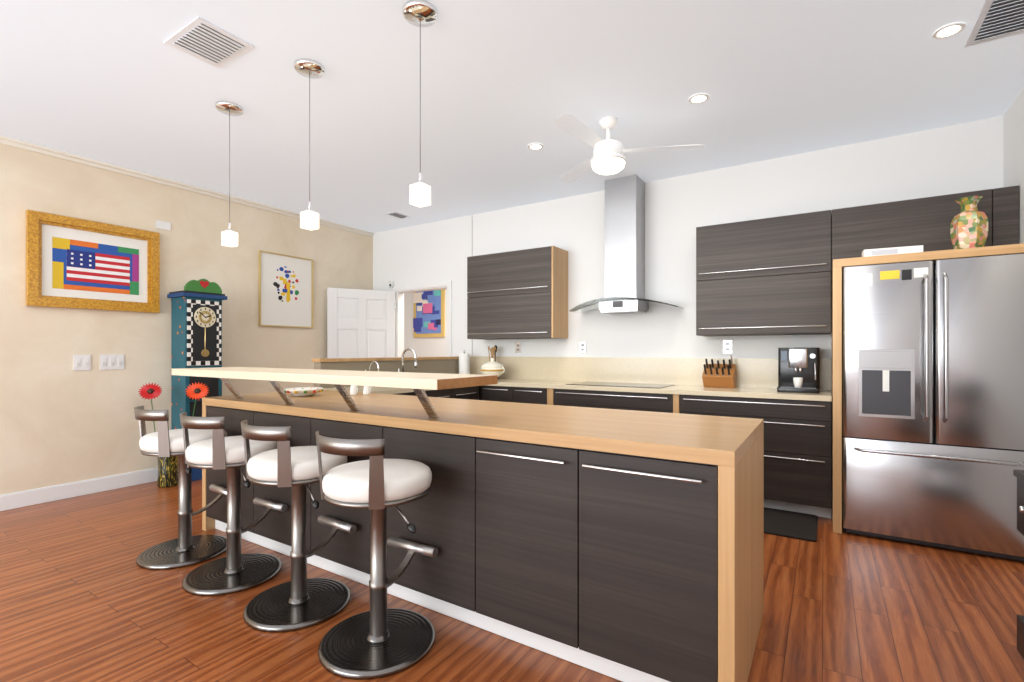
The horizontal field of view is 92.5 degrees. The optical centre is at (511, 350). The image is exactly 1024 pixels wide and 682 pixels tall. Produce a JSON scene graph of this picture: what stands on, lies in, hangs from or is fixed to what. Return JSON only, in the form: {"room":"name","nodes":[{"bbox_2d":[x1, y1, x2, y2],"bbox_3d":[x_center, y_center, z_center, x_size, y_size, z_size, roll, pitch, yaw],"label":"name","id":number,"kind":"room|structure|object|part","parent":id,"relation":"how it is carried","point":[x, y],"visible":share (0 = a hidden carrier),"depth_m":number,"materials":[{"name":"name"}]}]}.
{"room":"kitchen","nodes":[
{"label":"kitchen","id":0,"kind":"room"},
{"bbox_2d":[0,143,372,494],"bbox_3d":[-4.514,-0.210,2.965,0.120,2.880,9.350,0,0,33],"label":"wall","id":1,"kind":"structure","parent":0,"point":[62,421],"depth_m":4.40,"materials":[{"name":"beige paint"}]},
{"bbox_2d":[0,467,157,510],"bbox_3d":[-4.457,1.167,2.928,0.015,0.125,9.350,0,0,33],"label":"baseboard","id":2,"kind":"structure","parent":1,"relation":"attached to","point":[14,500],"depth_m":4.13,"materials":[{"name":"white wood"}]},
{"bbox_2d":[73,355,90,370],"bbox_3d":[-3.662,0.099,4.176,0.011,0.133,0.115,0,0,33],"label":"light switch","id":3,"kind":"object","parent":1,"relation":"attached to","point":[80,362],"depth_m":4.17,"materials":[{"name":"white plastic"}]},
{"bbox_2d":[26,210,159,312],"bbox_3d":[-3.591,-0.738,4.256,0.045,0.755,0.910,0,0,33],"label":"painting","id":4,"kind":"object","parent":1,"relation":"attached to","point":[72,262],"visible":1,"depth_m":4.21,"materials":[{"name":"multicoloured paper"}]},
{"bbox_2d":[100,355,123,369],"bbox_3d":[-3.550,0.099,4.353,0.011,0.133,0.177,0,0,33],"label":"light switch","id":5,"kind":"object","parent":1,"relation":"attached to","point":[107,362],"depth_m":4.35,"materials":[{"name":"white plastic"}]},
{"bbox_2d":[156,220,170,230],"bbox_3d":[-3.338,-1.203,4.690,0.006,0.075,0.125,0,0,33],"label":"door chime","id":6,"kind":"object","parent":1,"relation":"attached to","point":[159,224],"depth_m":4.69,"materials":[{"name":"white plastic"}]},
{"bbox_2d":[0,135,373,236],"bbox_3d":[-4.452,-1.623,2.925,0.028,0.055,9.350,0,0,33],"label":"crown molding","id":7,"kind":"structure","parent":1,"relation":"attached to","point":[69,157],"depth_m":4.60,"materials":[{"name":"white wood"}]},
{"bbox_2d":[259,250,312,327],"bbox_3d":[-2.642,-0.703,5.760,0.030,0.845,0.676,0,0,33],"label":"art","id":8,"kind":"object","parent":1,"relation":"attached to","point":[285,290],"visible":1,"depth_m":5.74,"materials":[{"name":"white paper"}]},
{"bbox_2d":[404,289,446,356],"bbox_3d":[-1.327,-0.200,8.042,5.600,3.100,2.400,0,0,33],"label":"wall","id":9,"kind":"structure","parent":0,"point":[428,346],"depth_m":9.68,"materials":[{"name":"white paint"}]},
{"bbox_2d":[413,289,444,336],"bbox_3d":[-1.620,-0.770,9.505,0.788,1.000,0.044,0,0,33],"label":"painting","id":10,"kind":"object","parent":9,"relation":"attached to","point":[429,315],"visible":0.98,"depth_m":9.47,"materials":[{"name":"multicoloured paint"}]},
{"bbox_2d":[0,479,1023,681],"bbox_3d":[-1.765,1.290,1.213,6.640,0.120,9.590,0,0,33],"label":"floor","id":11,"kind":"structure","parent":0,"point":[84,597],"depth_m":2.27,"materials":[{"name":"brown wood"}]},
{"bbox_2d":[138,382,208,486],"bbox_3d":[-3.101,0.755,4.506,0.262,0.946,0.510,0,0,33],"label":"flower vase","id":12,"kind":"object","parent":11,"relation":"on","point":[168,472],"depth_m":4.43,"materials":[{"name":"ceramic"}]},
{"bbox_2d":[134,406,226,569],"bbox_3d":[-1.980,0.779,2.973,0.504,0.898,0.486,0,0,33],"label":"stool","id":13,"kind":"object","parent":11,"relation":"on","point":[185,548],"visible":0.88,"depth_m":2.91,"materials":[{"name":"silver metal"}]},
{"bbox_2d":[167,279,226,480],"bbox_3d":[-3.070,0.266,4.790,0.315,1.925,0.400,0,0,33],"label":"grandfather clock","id":14,"kind":"object","parent":11,"relation":"on","point":[196,323],"visible":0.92,"depth_m":4.68,"materials":[{"name":"paint"}]},
{"bbox_2d":[180,412,287,595],"bbox_3d":[-1.514,0.779,2.677,0.511,0.898,0.485,0,0,33],"label":"stool","id":15,"kind":"object","parent":11,"relation":"on","point":[234,570],"visible":0.9,"depth_m":2.61,"materials":[{"name":"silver metal"}]},
{"bbox_2d":[241,420,356,632],"bbox_3d":[-1.022,0.779,2.361,0.505,0.898,0.485,0,0,33],"label":"stool","id":16,"kind":"object","parent":11,"relation":"on","point":[300,600],"visible":0.9,"depth_m":2.30,"materials":[{"name":"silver metal"}]},
{"bbox_2d":[315,431,437,679],"bbox_3d":[-0.549,0.779,2.053,0.512,0.898,0.486,0,0,33],"label":"stool","id":17,"kind":"object","parent":11,"relation":"on","point":[379,639],"visible":1,"depth_m":1.98,"materials":[{"name":"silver metal"}]},
{"bbox_2d":[312,356,478,399],"bbox_3d":[-0.895,0.646,4.868,0.722,1.163,1.974,0,0,33],"label":"base cabinet","id":18,"kind":"object","parent":11,"relation":"on","point":[448,365],"visible":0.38,"depth_m":4.75,"materials":[{"name":"brown wood"}]},
{"bbox_2d":[365,361,379,370],"bbox_3d":[-1.265,0.205,4.435,0.154,0.228,0.093,0,0,33],"label":"faucet","id":19,"kind":"object","parent":18,"relation":"on","point":[372,362],"visible":0.48,"depth_m":4.45,"materials":[{"name":"silver metal"}]},
{"bbox_2d":[398,348,417,371],"bbox_3d":[-1.011,0.143,4.735,0.220,0.352,0.093,0,0,33],"label":"faucet","id":20,"kind":"object","parent":18,"relation":"on","point":[415,359],"visible":0.6,"depth_m":4.75,"materials":[{"name":"silver metal"}]},
{"bbox_2d":[479,385,482,399],"bbox_3d":[-0.409,0.794,5.549,0.578,0.868,0.575,0,0,33],"label":"base cabinet","id":21,"kind":"object","parent":11,"relation":"on","point":[480,387],"depth_m":5.18,"materials":[{"name":"brown wood"}]},
{"bbox_2d":[202,403,763,681],"bbox_3d":[-0.481,0.798,2.823,3.364,0.858,0.915,0,0,33],"label":"kitchen island","id":22,"kind":"object","parent":11,"relation":"on","point":[623,545],"depth_m":1.91,"materials":[{"name":"brown wood"}]},
{"bbox_2d":[203,391,762,462],"bbox_3d":[-0.473,0.345,2.836,3.364,0.050,0.885,0,0,33],"label":"island countertop","id":23,"kind":"structure","parent":22,"relation":"on","point":[723,438],"depth_m":2.28,"materials":[{"name":"beige wood"}]},
{"bbox_2d":[284,387,322,396],"bbox_3d":[-1.485,0.292,3.495,0.260,0.053,0.260,0,0,33],"label":"bowl","id":24,"kind":"object","parent":23,"relation":"on","point":[303,391],"visible":1,"depth_m":3.43,"materials":[{"name":"white ceramic"}]},
{"bbox_2d":[350,385,357,394],"bbox_3d":[-1.159,0.275,3.596,0.054,0.089,0.139,0,0,-12],"label":"shaker","id":25,"kind":"object","parent":23,"relation":"on","point":[354,390],"depth_m":3.54,"materials":[{"name":"white ceramic"}]},
{"bbox_2d":[363,386,369,394],"bbox_3d":[-1.062,0.278,3.581,0.053,0.084,0.053,0,0,21],"label":"shaker","id":26,"kind":"object","parent":23,"relation":"on","point":[366,390],"depth_m":3.56,"materials":[{"name":"white ceramic"}]},
{"bbox_2d":[483,385,510,401],"bbox_3d":[-0.001,0.794,5.289,0.389,0.868,0.575,0,0,33],"label":"base cabinet","id":27,"kind":"object","parent":11,"relation":"on","point":[490,393],"depth_m":5.04,"materials":[{"name":"brown wood"}]},
{"bbox_2d":[511,387,554,404],"bbox_3d":[0.356,0.794,5.061,0.457,0.868,0.576,0,0,33],"label":"base cabinet","id":28,"kind":"object","parent":11,"relation":"on","point":[546,396],"depth_m":4.81,"materials":[{"name":"brown wood"}]},
{"bbox_2d":[555,389,678,412],"bbox_3d":[1.017,0.794,4.640,1.241,0.868,0.576,0,0,33],"label":"base cabinet","id":29,"kind":"object","parent":11,"relation":"on","point":[652,402],"depth_m":4.34,"materials":[{"name":"brown wood"}]},
{"bbox_2d":[679,394,831,518],"bbox_3d":[1.967,0.794,4.035,1.109,0.868,0.576,0,0,33],"label":"base cabinet","id":30,"kind":"object","parent":11,"relation":"on","point":[797,455],"depth_m":3.64,"materials":[{"name":"brown wood"}]},
{"bbox_2d":[470,356,831,401],"bbox_3d":[0.887,0.212,4.715,3.660,0.294,0.590,0,0,33],"label":"countertop","id":31,"kind":"structure","parent":30,"relation":"on","point":[757,377],"depth_m":4.66,"materials":[{"name":"beige stone"}]},
{"bbox_2d":[459,350,469,373],"bbox_3d":[-0.557,0.153,5.714,0.150,0.332,0.150,0,0,33],"label":"paper towel roll","id":32,"kind":"object","parent":31,"relation":"on","point":[464,362],"visible":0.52,"depth_m":5.66,"materials":[{"name":"white paper"}]},
{"bbox_2d":[480,358,504,376],"bbox_3d":[-0.214,0.198,5.377,0.322,0.243,0.267,0,0,33],"label":"tureen","id":33,"kind":"object","parent":31,"relation":"on","point":[492,367],"visible":0.88,"depth_m":5.28,"materials":[{"name":"white ceramic"}]},
{"bbox_2d":[488,345,498,378],"bbox_3d":[-0.207,0.125,5.593,0.128,0.388,0.140,0,0,33],"label":"utensil crock","id":34,"kind":"object","parent":31,"relation":"on","point":[493,350],"visible":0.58,"depth_m":5.57,"materials":[{"name":"brown paint"}]},
{"bbox_2d":[702,355,736,387],"bbox_3d":[1.803,0.175,4.272,0.250,0.287,0.256,0,0,33],"label":"knife block","id":35,"kind":"object","parent":31,"relation":"on","point":[718,375],"visible":1,"depth_m":4.24,"materials":[{"name":"brown paint"}]},
{"bbox_2d":[777,348,819,393],"bbox_3d":[2.283,0.146,3.899,0.280,0.345,0.370,0,0,33],"label":"coffee machine","id":36,"kind":"object","parent":31,"relation":"on","point":[798,370],"visible":1,"depth_m":3.79,"materials":[{"name":"black"}]},
{"bbox_2d":[764,507,817,541],"bbox_3d":[1.736,1.222,3.619,0.880,0.015,0.570,0,0,33],"label":"floor mat","id":37,"kind":"object","parent":11,"relation":"on","point":[792,524],"visible":0.5,"depth_m":3.43,"materials":[{"name":"black rubber"}]},
{"bbox_2d":[831,243,1023,560],"bbox_3d":[2.789,0.304,3.347,1.008,1.848,0.853,0,0,33],"label":"fridge","id":38,"kind":"object","parent":11,"relation":"on","point":[932,403],"depth_m":3.04,"materials":[{"name":"silver metal"}]},
{"bbox_2d":[862,245,922,256],"bbox_3d":[2.504,-0.648,3.232,0.310,0.054,0.086,0,0,27],"label":"box","id":39,"kind":"object","parent":38,"relation":"on","point":[889,251],"visible":0.75,"depth_m":3.20,"materials":[{"name":"white cardboard"}]},
{"bbox_2d":[831,185,1018,273],"bbox_3d":[2.923,-0.844,3.560,1.011,0.443,0.350,0,0,33],"label":"upper cabinet","id":40,"kind":"object","parent":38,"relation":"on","point":[856,231],"visible":0.58,"depth_m":3.42,"materials":[{"name":"brown wood"}]},
{"bbox_3d":[2.808,0.304,3.377,1.008,1.848,0.783,0,0,33],"label":"fridge surround panel","id":41,"kind":"part","parent":38,"relation":"part of","materials":[{"name":"beige wood"}]},
{"bbox_2d":[950,196,987,248],"bbox_3d":[2.900,-0.794,3.109,0.170,0.347,0.170,0,0,33],"label":"vase","id":42,"kind":"object","parent":38,"relation":"on","point":[969,226],"visible":0.85,"depth_m":3.06,"materials":[{"name":"ceramic"}]},
{"bbox_2d":[1013,469,1023,659],"bbox_3d":[2.001,0.847,1.619,0.405,0.763,0.496,0,0,33],"label":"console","id":43,"kind":"object","parent":11,"relation":"on","point":[1019,474],"visible":1,"depth_m":1.88,"materials":[{"name":"black wood"}]},
{"bbox_2d":[0,0,1023,232],"bbox_3d":[-1.765,-1.710,1.213,6.640,0.120,9.590,0,0,33],"label":"ceiling","id":44,"kind":"structure","parent":0,"point":[504,83],"depth_m":3.09,"materials":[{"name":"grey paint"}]},
{"bbox_2d":[164,17,253,67],"bbox_3d":[-1.626,-1.642,2.631,0.370,0.013,0.280,0,0,33],"label":"ceiling vent","id":45,"kind":"object","parent":44,"relation":"in","point":[201,39],"visible":1,"depth_m":2.62,"materials":[{"name":"white metal"}]},
{"bbox_2d":[215,101,243,246],"bbox_3d":[-1.908,-1.181,3.312,0.170,0.935,0.170,0,0,33],"label":"pendant lamp","id":46,"kind":"object","parent":44,"relation":"hanging from","point":[229,237],"visible":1,"depth_m":3.29,"materials":[{"name":"white glass"}]},
{"bbox_2d":[294,58,324,229],"bbox_3d":[-1.175,-1.181,2.845,0.170,0.935,0.170,0,0,33],"label":"pendant lamp","id":47,"kind":"object","parent":44,"relation":"hanging from","point":[309,69],"visible":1,"depth_m":2.83,"materials":[{"name":"white glass"}]},
{"bbox_2d":[386,212,409,218],"bbox_3d":[-1.383,-1.641,5.944,0.160,0.015,0.260,0,0,33],"label":"ceiling vent","id":48,"kind":"object","parent":44,"relation":"in","point":[398,215],"visible":1,"depth_m":5.94,"materials":[{"name":"grey metal"}]},
{"bbox_2d":[402,0,437,206],"bbox_3d":[-0.446,-1.181,2.380,0.170,0.935,0.170,0,0,33],"label":"pendant lamp","id":49,"kind":"object","parent":44,"relation":"hanging from","point":[420,13],"visible":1,"depth_m":2.36,"materials":[{"name":"white glass"}]},
{"bbox_2d":[528,143,543,149],"bbox_3d":[0.190,-1.645,3.946,0.128,0.007,0.128,0,0,33],"label":"recessed light","id":50,"kind":"object","parent":44,"relation":"in","point":[535,146],"visible":0.98,"depth_m":3.94,"materials":[{"name":"white"}]},
{"bbox_2d":[554,114,705,181],"bbox_3d":[0.642,-1.462,3.377,1.169,0.372,1.066,0,0,33],"label":"ceiling fan","id":51,"kind":"object","parent":44,"relation":"hanging from","point":[609,158],"visible":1,"depth_m":3.43,"materials":[{"name":"white paint"}]},
{"bbox_2d":[688,93,708,103],"bbox_3d":[1.218,-1.645,3.196,0.128,0.007,0.128,0,0,33],"label":"recessed light","id":52,"kind":"object","parent":44,"relation":"in","point":[698,98],"visible":0.98,"depth_m":3.19,"materials":[{"name":"white"}]},
{"bbox_2d":[932,22,965,38],"bbox_3d":[2.245,-1.645,2.518,0.128,0.007,0.128,0,0,33],"label":"recessed light","id":53,"kind":"object","parent":44,"relation":"in","point":[948,30],"visible":0.98,"depth_m":2.51,"materials":[{"name":"white"}]},
{"bbox_2d":[964,0,1023,46],"bbox_3d":[2.453,-1.641,2.380,0.300,0.015,0.450,0,0,33],"label":"ceiling vent","id":54,"kind":"object","parent":44,"relation":"in","point":[997,19],"visible":1,"depth_m":2.45,"materials":[{"name":"white metal"}]},
{"bbox_2d":[373,116,1002,358],"bbox_3d":[0.777,-0.210,5.202,6.400,2.880,0.130,0,0,33],"label":"wall","id":55,"kind":"structure","parent":0,"point":[958,158],"depth_m":4.64,"materials":[{"name":"white paint"}]},
{"bbox_2d":[389,281,393,287],"bbox_3d":[-1.633,-0.900,6.639,0.060,0.090,0.052,0,0,33],"label":"sensor","id":56,"kind":"object","parent":55,"relation":"attached to","point":[391,284],"visible":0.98,"depth_m":6.62,"materials":[{"name":"white paint"}]},
{"bbox_2d":[392,280,451,356],"bbox_3d":[-1.152,0.175,6.427,1.030,2.110,0.138,0,0,33],"label":"door frame","id":57,"kind":"structure","parent":55,"relation":"attached to","point":[399,315],"depth_m":6.49,"materials":[{"name":"white wood"}]},
{"bbox_2d":[327,287,395,357],"bbox_3d":[-1.963,0.212,6.385,0.482,2.020,0.781,0,0,33],"label":"door leaf","id":58,"kind":"structure","parent":57,"relation":"attached to","point":[360,323],"depth_m":6.35,"materials":[{"name":"white wood"}]},
{"bbox_2d":[467,246,567,339],"bbox_3d":[0.039,-0.600,5.379,1.095,0.932,0.381,0,0,33],"label":"upper cabinet","id":59,"kind":"object","parent":55,"relation":"attached to","point":[520,294],"visible":1,"depth_m":5.19,"materials":[{"name":"brown wood"}]},
{"bbox_2d":[569,174,681,313],"bbox_3d":[1.038,-1.009,4.672,1.040,1.278,0.500,0,0,33],"label":"range hood","id":60,"kind":"object","parent":55,"relation":"attached to","point":[625,245],"visible":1,"depth_m":4.66,"materials":[{"name":"silver metal"}]},
{"bbox_2d":[696,210,830,335],"bbox_3d":[2.075,-0.600,4.082,0.975,0.930,0.381,0,0,33],"label":"upper cabinet","id":61,"kind":"object","parent":55,"relation":"attached to","point":[767,276],"visible":1,"depth_m":3.92,"materials":[{"name":"brown wood"}]},
{"bbox_2d":[1003,89,1023,243],"bbox_3d":[0.985,-0.210,-0.538,0.120,2.880,9.350,0,0,33],"label":"wall","id":62,"kind":"structure","parent":0,"point":[1013,145],"depth_m":3.21,"materials":[{"name":"white paint"}]}
]}

